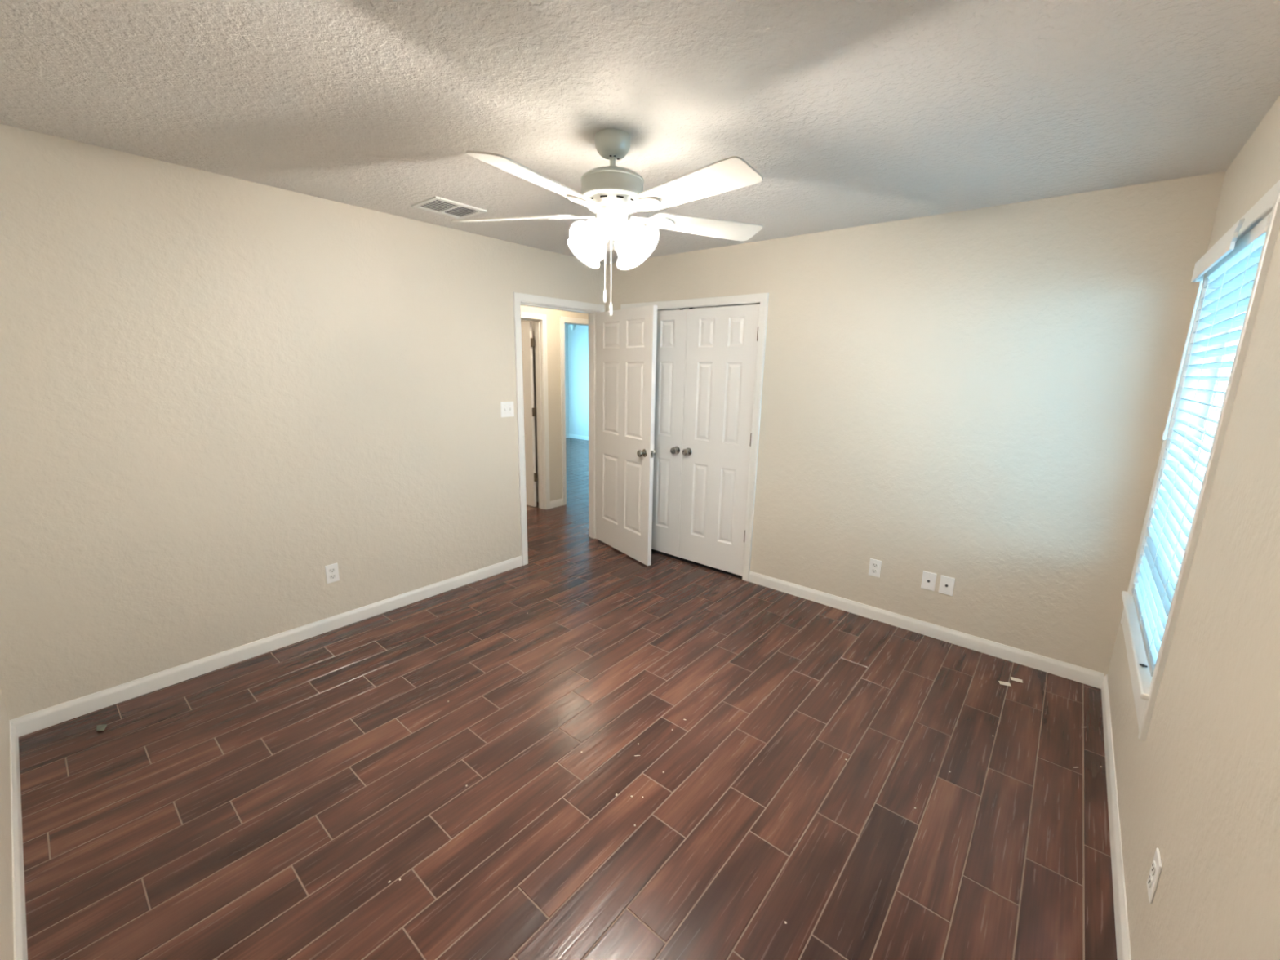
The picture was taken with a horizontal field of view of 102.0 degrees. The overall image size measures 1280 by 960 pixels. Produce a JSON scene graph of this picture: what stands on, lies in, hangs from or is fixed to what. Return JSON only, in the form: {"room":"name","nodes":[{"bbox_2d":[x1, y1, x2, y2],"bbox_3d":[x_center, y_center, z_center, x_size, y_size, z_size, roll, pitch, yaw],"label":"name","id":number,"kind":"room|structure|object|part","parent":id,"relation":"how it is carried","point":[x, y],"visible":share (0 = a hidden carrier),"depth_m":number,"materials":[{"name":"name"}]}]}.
{"room":"empty bedroom","nodes":[
{"label":"empty bedroom","id":0,"kind":"room"},
{"bbox_2d":[0,688,13,959],"bbox_3d":[-1.305,0.209,0.792,3.593,2.491,0.114,11,16,39],"label":"wall","id":1,"kind":"structure","parent":0,"point":[6,937],"depth_m":1.55,"materials":[{"name":"beige paint"}]},
{"bbox_2d":[8,721,27,959],"bbox_3d":[-1.286,1.327,1.086,3.569,0.083,0.012,11,16,39],"label":"baseboard","id":2,"kind":"structure","parent":1,"relation":"attached to","point":[20,931],"depth_m":1.62,"materials":[{"name":"white paint"}]},
{"bbox_2d":[0,123,605,719],"bbox_3d":[-1.525,-0.355,3.356,0.114,2.491,3.859,11,16,39],"label":"wall","id":3,"kind":"structure","parent":0,"point":[219,393],"depth_m":2.58,"materials":[{"name":"beige paint"}]},
{"bbox_2d":[8,555,522,737],"bbox_3d":[-1.809,0.855,3.199,0.012,0.083,2.662,11,16,39],"label":"baseboard","id":4,"kind":"structure","parent":3,"relation":"attached to","point":[46,717],"depth_m":2.76,"materials":[{"name":"white paint"}]},
{"bbox_2d":[324,563,339,583],"bbox_3d":[-1.837,0.557,3.095,0.009,0.114,0.070,11,16,39],"label":"wall outlet","id":5,"kind":"object","parent":3,"relation":"attached to","point":[331,571],"visible":1,"depth_m":3.09,"materials":[{"name":"white plastic"}]},
{"bbox_2d":[328,568,335,573],"bbox_3d":[-1.835,0.538,3.090,0.004,0.025,0.033,11,16,39],"label":"receptacle","id":6,"kind":"object","parent":5,"relation":"attached to","point":[331,570],"depth_m":3.09,"materials":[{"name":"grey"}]},
{"bbox_2d":[329,573,335,578],"bbox_3d":[-1.835,0.577,3.098,0.004,0.025,0.033,11,16,39],"label":"receptacle","id":7,"kind":"object","parent":5,"relation":"attached to","point":[331,575],"depth_m":3.10,"materials":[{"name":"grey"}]},
{"bbox_2d":[500,401,514,417],"bbox_3d":[-0.985,-0.528,3.872,0.019,0.114,0.116,11,16,39],"label":"light switch","id":8,"kind":"object","parent":3,"relation":"attached to","point":[507,407],"visible":1,"depth_m":3.87,"materials":[{"name":"white plastic"}]},
{"bbox_2d":[512,292,604,565],"bbox_3d":[-0.683,-0.416,4.378,0.147,2.104,0.943,11,16,39],"label":"door frame","id":9,"kind":"structure","parent":3,"relation":"attached to","point":[519,299],"depth_m":4.18,"materials":[{"name":"white paint"}]},
{"bbox_2d":[596,305,657,565],"bbox_3d":[-0.133,-0.366,4.328,0.158,2.020,0.826,-7,15,-34],"label":"door","id":10,"kind":"structure","parent":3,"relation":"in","point":[626,340],"depth_m":4.26,"materials":[{"name":"white paint"}]},
{"bbox_3d":[0.012,-0.209,4.054,0.062,0.064,0.064,-8,15,-35],"label":"knob","id":11,"kind":"part","parent":10,"relation":"part of","materials":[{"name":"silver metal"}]},
{"bbox_2d":[520,320,588,502],"bbox_3d":[-1.314,-1.519,8.698,4.264,2.491,4.229,11,16,39],"label":"wall","id":12,"kind":"structure","parent":0,"point":[576,340],"depth_m":11.23,"materials":[{"name":"white paint"}]},
{"bbox_2d":[565,433,588,439],"bbox_3d":[-1.296,-0.382,8.904,4.150,0.083,4.015,11,16,39],"label":"baseboard","id":13,"kind":"structure","parent":12,"relation":"attached to","point":[572,436],"depth_m":11.52,"materials":[{"name":"white paint"}]},
{"bbox_2d":[520,305,588,501],"bbox_3d":[-0.308,-1.029,6.543,0.115,2.491,6.329,11,16,39],"label":"wall","id":14,"kind":"structure","parent":0,"point":[553,315],"depth_m":5.71,"materials":[{"name":"beige paint"}]},
{"bbox_2d":[520,321,537,506],"bbox_3d":[-1.469,-0.741,5.939,0.822,2.020,0.044,11,16,39],"label":"door","id":15,"kind":"structure","parent":14,"relation":"in","point":[527,341],"depth_m":5.70,"materials":[{"name":"white paint"}]},
{"bbox_2d":[520,311,550,509],"bbox_3d":[-1.346,-0.642,5.347,0.132,2.107,0.934,11,16,39],"label":"door frame","id":16,"kind":"structure","parent":14,"relation":"attached to","point":[540,321],"depth_m":5.62,"materials":[{"name":"white paint"}]},
{"bbox_2d":[550,498,563,508],"bbox_3d":[-0.961,0.269,5.952,0.012,0.083,0.193,11,16,39],"label":"baseboard","id":17,"kind":"structure","parent":14,"relation":"attached to","point":[559,502],"depth_m":5.95,"materials":[{"name":"white paint"}]},
{"bbox_2d":[560,315,588,505],"bbox_3d":[-0.629,-0.815,6.200,0.148,2.107,0.937,11,16,39],"label":"door frame","id":18,"kind":"structure","parent":14,"relation":"attached to","point":[563,320],"depth_m":5.80,"materials":[{"name":"white paint"}]},
{"bbox_2d":[18,437,1117,959],"bbox_3d":[-0.757,0.364,5.848,9.013,0.050,8.146,11,16,39],"label":"floor","id":19,"kind":"structure","parent":0,"point":[267,806],"depth_m":1.98,"materials":[{"name":"brown wood"}]},
{"bbox_2d":[96,724,106,731],"bbox_3d":[-2.357,1.082,2.270,0.058,0.011,0.034,11,16,39],"label":"scrap","id":20,"kind":"object","parent":19,"relation":"on","point":[99,727],"visible":1,"depth_m":2.26,"materials":[{"name":"grey"}]},
{"bbox_2d":[998,680,1011,686],"bbox_3d":[1.919,1.070,2.728,0.050,0.002,0.030,5,13,19],"label":"chip","id":21,"kind":"object","parent":19,"relation":"on","point":[1000,682],"visible":1,"depth_m":2.73,"materials":[{"name":"beige"}]},
{"bbox_2d":[1010,676,1022,682],"bbox_3d":[2.007,1.065,2.762,0.050,0.002,0.030,8,14,30],"label":"chip","id":22,"kind":"object","parent":19,"relation":"on","point":[1011,677],"visible":1,"depth_m":2.76,"materials":[{"name":"beige"}]},
{"bbox_2d":[0,0,1279,264],"bbox_3d":[-0.116,-1.341,1.879,3.821,0.119,3.745,11,16,39],"label":"ceiling","id":23,"kind":"structure","parent":0,"point":[849,113],"depth_m":1.65,"materials":[{"name":"white paint"}]},
{"bbox_2d":[411,195,487,218],"bbox_3d":[-1.062,-1.515,2.893,0.260,0.010,0.310,11,16,39],"label":"ceiling vent","id":24,"kind":"object","parent":23,"relation":"in","point":[435,204],"visible":0.97,"depth_m":2.88,"materials":[{"name":"white metal"}]},
{"bbox_2d":[451,128,763,315],"bbox_3d":[-0.105,-0.972,1.991,1.278,0.649,1.278,11,16,39],"label":"ceiling fan","id":25,"kind":"object","parent":23,"relation":"hanging from","point":[612,192],"visible":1,"depth_m":1.92,"materials":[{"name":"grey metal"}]},
{"bbox_3d":[-0.512,-1.060,2.101,0.500,0.038,0.144,4,13,12],"label":"blade","id":26,"kind":"part","parent":25,"relation":"part of","materials":[{"name":"white wood"}]},
{"bbox_3d":[-0.320,-0.961,1.664,0.144,0.038,0.500,8,14,30],"label":"blade","id":27,"kind":"part","parent":25,"relation":"part of","materials":[{"name":"white wood"}]},
{"bbox_3d":[-0.212,-0.937,2.104,0.148,0.150,0.159,11,16,39],"label":"lamp shade","id":28,"kind":"part","parent":25,"relation":"part of","materials":[{"name":"white glass"}]},
{"bbox_3d":[-0.179,-0.900,1.937,0.159,0.150,0.148,11,16,39],"label":"lamp shade","id":29,"kind":"part","parent":25,"relation":"part of","materials":[{"name":"white glass"}]},
{"bbox_3d":[-0.169,-0.921,1.948,0.052,0.075,0.080,11,16,39],"label":"bulb","id":30,"kind":"part","parent":25,"relation":"part of","materials":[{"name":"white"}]},
{"bbox_2d":[591,218,608,237],"bbox_3d":[-0.146,-0.959,1.973,0.069,0.065,0.065,11,16,39],"label":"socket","id":31,"kind":"object","parent":25,"relation":"attached to","point":[605,222],"depth_m":1.94,"materials":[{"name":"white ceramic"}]},
{"bbox_3d":[-0.137,-0.855,2.031,0.004,0.215,0.004,11,16,39],"label":"pull chain","id":32,"kind":"part","parent":25,"relation":"part of","materials":[{"name":"white"}]},
{"bbox_3d":[-0.113,-0.824,2.028,0.004,0.257,0.004,11,16,39],"label":"pull chain","id":33,"kind":"part","parent":25,"relation":"part of","materials":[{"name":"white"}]},
{"bbox_3d":[-0.145,-1.122,2.416,0.144,0.038,0.500,0,12,-5],"label":"blade","id":34,"kind":"part","parent":25,"relation":"part of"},
{"bbox_2d":[618,220,629,233],"bbox_3d":[-0.054,-0.961,1.990,0.065,0.065,0.069,11,16,39],"label":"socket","id":35,"kind":"object","parent":25,"relation":"attached to","point":[623,224],"depth_m":1.95,"materials":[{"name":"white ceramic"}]},
{"bbox_3d":[-0.040,-0.941,2.138,0.159,0.150,0.148,11,16,39],"label":"lamp shade","id":36,"kind":"part","parent":25,"relation":"part of","materials":[{"name":"white glass"}]},
{"bbox_3d":[-0.022,-0.925,1.976,0.080,0.075,0.052,11,16,39],"label":"bulb","id":37,"kind":"part","parent":25,"relation":"part of","materials":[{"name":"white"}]},
{"bbox_3d":[-0.007,-0.904,1.970,0.148,0.150,0.159,11,16,39],"label":"lamp shade","id":38,"kind":"part","parent":25,"relation":"part of","materials":[{"name":"white glass"}]},
{"bbox_3d":[0.166,-0.962,1.709,0.144,0.038,0.500,-10,16,-40],"label":"blade","id":39,"kind":"part","parent":25,"relation":"part of","materials":[{"name":"white wood"}]},
{"bbox_3d":[0.274,-1.061,2.174,0.500,0.038,0.144,-4,13,-23],"label":"blade","id":40,"kind":"part","parent":25,"relation":"part of","materials":[{"name":"white wood"}]},
{"bbox_2d":[605,171,1226,676],"bbox_3d":[1.141,-0.352,3.572,3.707,2.491,0.114,11,16,39],"label":"wall","id":41,"kind":"structure","parent":0,"point":[980,398],"depth_m":2.89,"materials":[{"name":"beige paint"}]},
{"bbox_2d":[651,308,687,556],"bbox_3d":[0.098,-0.376,4.367,0.616,2.017,0.096,11,16,39],"label":"door","id":42,"kind":"structure","parent":41,"relation":"in","point":[671,331],"depth_m":4.26,"materials":[{"name":"white paint"}]},
{"bbox_3d":[0.283,-0.241,4.213,0.064,0.064,0.062,11,16,39],"label":"knob","id":43,"kind":"part","parent":42,"relation":"part of","materials":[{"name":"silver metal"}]},
{"bbox_2d":[620,292,768,582],"bbox_3d":[0.374,-0.358,4.214,1.347,2.101,0.130,11,16,39],"label":"door frame","id":44,"kind":"structure","parent":41,"relation":"attached to","point":[762,299],"depth_m":3.78,"materials":[{"name":"white paint"}]},
{"bbox_2d":[678,304,759,576],"bbox_3d":[0.573,-0.283,3.981,0.616,2.017,0.096,11,16,39],"label":"door","id":45,"kind":"structure","parent":41,"relation":"in","point":[722,342],"depth_m":3.97,"materials":[{"name":"white paint"}]},
{"bbox_3d":[0.371,-0.223,4.142,0.064,0.064,0.062,11,16,39],"label":"knob","id":46,"kind":"part","parent":45,"relation":"part of","materials":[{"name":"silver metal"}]},
{"bbox_2d":[868,558,881,577],"bbox_3d":[1.519,0.569,3.354,0.070,0.114,0.009,11,16,39],"label":"wall outlet","id":47,"kind":"object","parent":41,"relation":"attached to","point":[874,570],"visible":1,"depth_m":3.35,"materials":[{"name":"white plastic"}]},
{"bbox_2d":[748,571,1104,688],"bbox_3d":[1.621,0.892,3.331,2.043,0.083,0.012,11,16,39],"label":"baseboard","id":48,"kind":"structure","parent":41,"relation":"attached to","point":[1064,669],"depth_m":3.15,"materials":[{"name":"white paint"}]},
{"bbox_2d":[920,570,937,591],"bbox_3d":[1.756,0.617,3.157,0.074,0.114,0.016,11,16,39],"label":"plate","id":49,"kind":"object","parent":41,"relation":"attached to","point":[928,580],"visible":1,"depth_m":3.16,"materials":[{"name":"white plastic"}]},
{"bbox_2d":[938,575,955,595],"bbox_3d":[1.831,0.632,3.097,0.074,0.114,0.016,11,16,39],"label":"plate","id":50,"kind":"object","parent":41,"relation":"attached to","point":[946,584],"visible":1,"depth_m":3.10,"materials":[{"name":"white plastic"}]},
{"bbox_2d":[1107,94,1279,959],"bbox_3d":[1.281,0.213,1.001,0.114,2.491,3.745,11,16,39],"label":"wall","id":51,"kind":"structure","parent":0,"point":[1202,788],"depth_m":1.18,"materials":[{"name":"beige paint"}]},
{"bbox_2d":[1101,674,1131,959],"bbox_3d":[1.252,1.321,1.334,0.012,0.083,3.619,11,16,39],"label":"baseboard","id":52,"kind":"structure","parent":51,"relation":"attached to","point":[1122,929],"depth_m":1.75,"materials":[{"name":"white paint"}]},
{"bbox_2d":[1146,847,1162,903],"bbox_3d":[1.298,0.999,1.311,0.009,0.114,0.070,11,16,39],"label":"wall outlet","id":53,"kind":"object","parent":51,"relation":"attached to","point":[1156,868],"visible":1,"depth_m":1.30,"materials":[{"name":"white plastic"}]},
{"bbox_2d":[1147,873,1152,888],"bbox_3d":[1.296,1.018,1.317,0.004,0.025,0.033,11,16,39],"label":"receptacle","id":54,"kind":"object","parent":53,"relation":"attached to","point":[1150,876],"depth_m":1.31,"materials":[{"name":"grey plastic"}]},
{"bbox_2d":[1151,861,1155,875],"bbox_3d":[1.297,0.980,1.308,0.004,0.025,0.033,11,16,39],"label":"receptacle","id":55,"kind":"object","parent":53,"relation":"attached to","point":[1153,864],"depth_m":1.30,"materials":[{"name":"grey plastic"}]},
{"bbox_2d":[1120,179,1279,741],"bbox_3d":[2.008,-0.042,1.862,0.150,1.655,1.054,11,16,39],"label":"window","id":56,"kind":"structure","parent":51,"relation":"in","point":[1145,687],"depth_m":1.74,"materials":[{"name":"white paint"}]},
{"bbox_3d":[1.971,0.617,2.027,0.086,0.021,1.050,11,16,39],"label":"sill","id":57,"kind":"part","parent":56,"relation":"part of","materials":[{"name":"white paint"}]},
{"bbox_2d":[1131,214,1271,676],"bbox_3d":[1.982,-0.115,1.883,0.090,1.411,0.916,11,16,39],"label":"window blind","id":58,"kind":"object","parent":56,"relation":"attached to","point":[1234,265],"visible":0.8,"depth_m":1.83,"materials":[{"name":"white plastic"}]},
{"bbox_3d":[1.976,0.570,2.014,0.050,0.018,0.896,11,16,39],"label":"rail","id":59,"kind":"part","parent":58,"relation":"part of","materials":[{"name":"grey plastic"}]},
{"bbox_3d":[2.205,-0.134,2.125,0.056,1.338,0.002,11,16,39],"label":"ladder cord","id":60,"kind":"part","parent":58,"relation":"part of","materials":[{"name":"white fabric"}]},
{"bbox_3d":[1.988,-0.083,1.871,0.056,1.338,0.002,11,16,39],"label":"ladder cord","id":61,"kind":"part","parent":58,"relation":"part of","materials":[{"name":"white fabric"}]},
{"bbox_3d":[2.054,-0.211,1.789,0.024,1.142,0.904,11,16,39],"label":"sash","id":62,"kind":"part","parent":56,"relation":"part of","materials":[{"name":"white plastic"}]},
{"bbox_3d":[-1.257,-2.802,8.457,4.264,0.119,4.129,11,16,39],"label":"ceiling","id":63,"kind":"structure","parent":0,"visible":0},
{"bbox_2d":[569,324,576,329],"bbox_3d":[-1.057,-2.574,8.395,1.294,0.289,1.248,11,16,39],"label":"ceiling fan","id":64,"kind":"object","parent":63,"relation":"hanging from","point":[573,326],"visible":0.02,"depth_m":8.36,"materials":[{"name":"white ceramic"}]}
]}

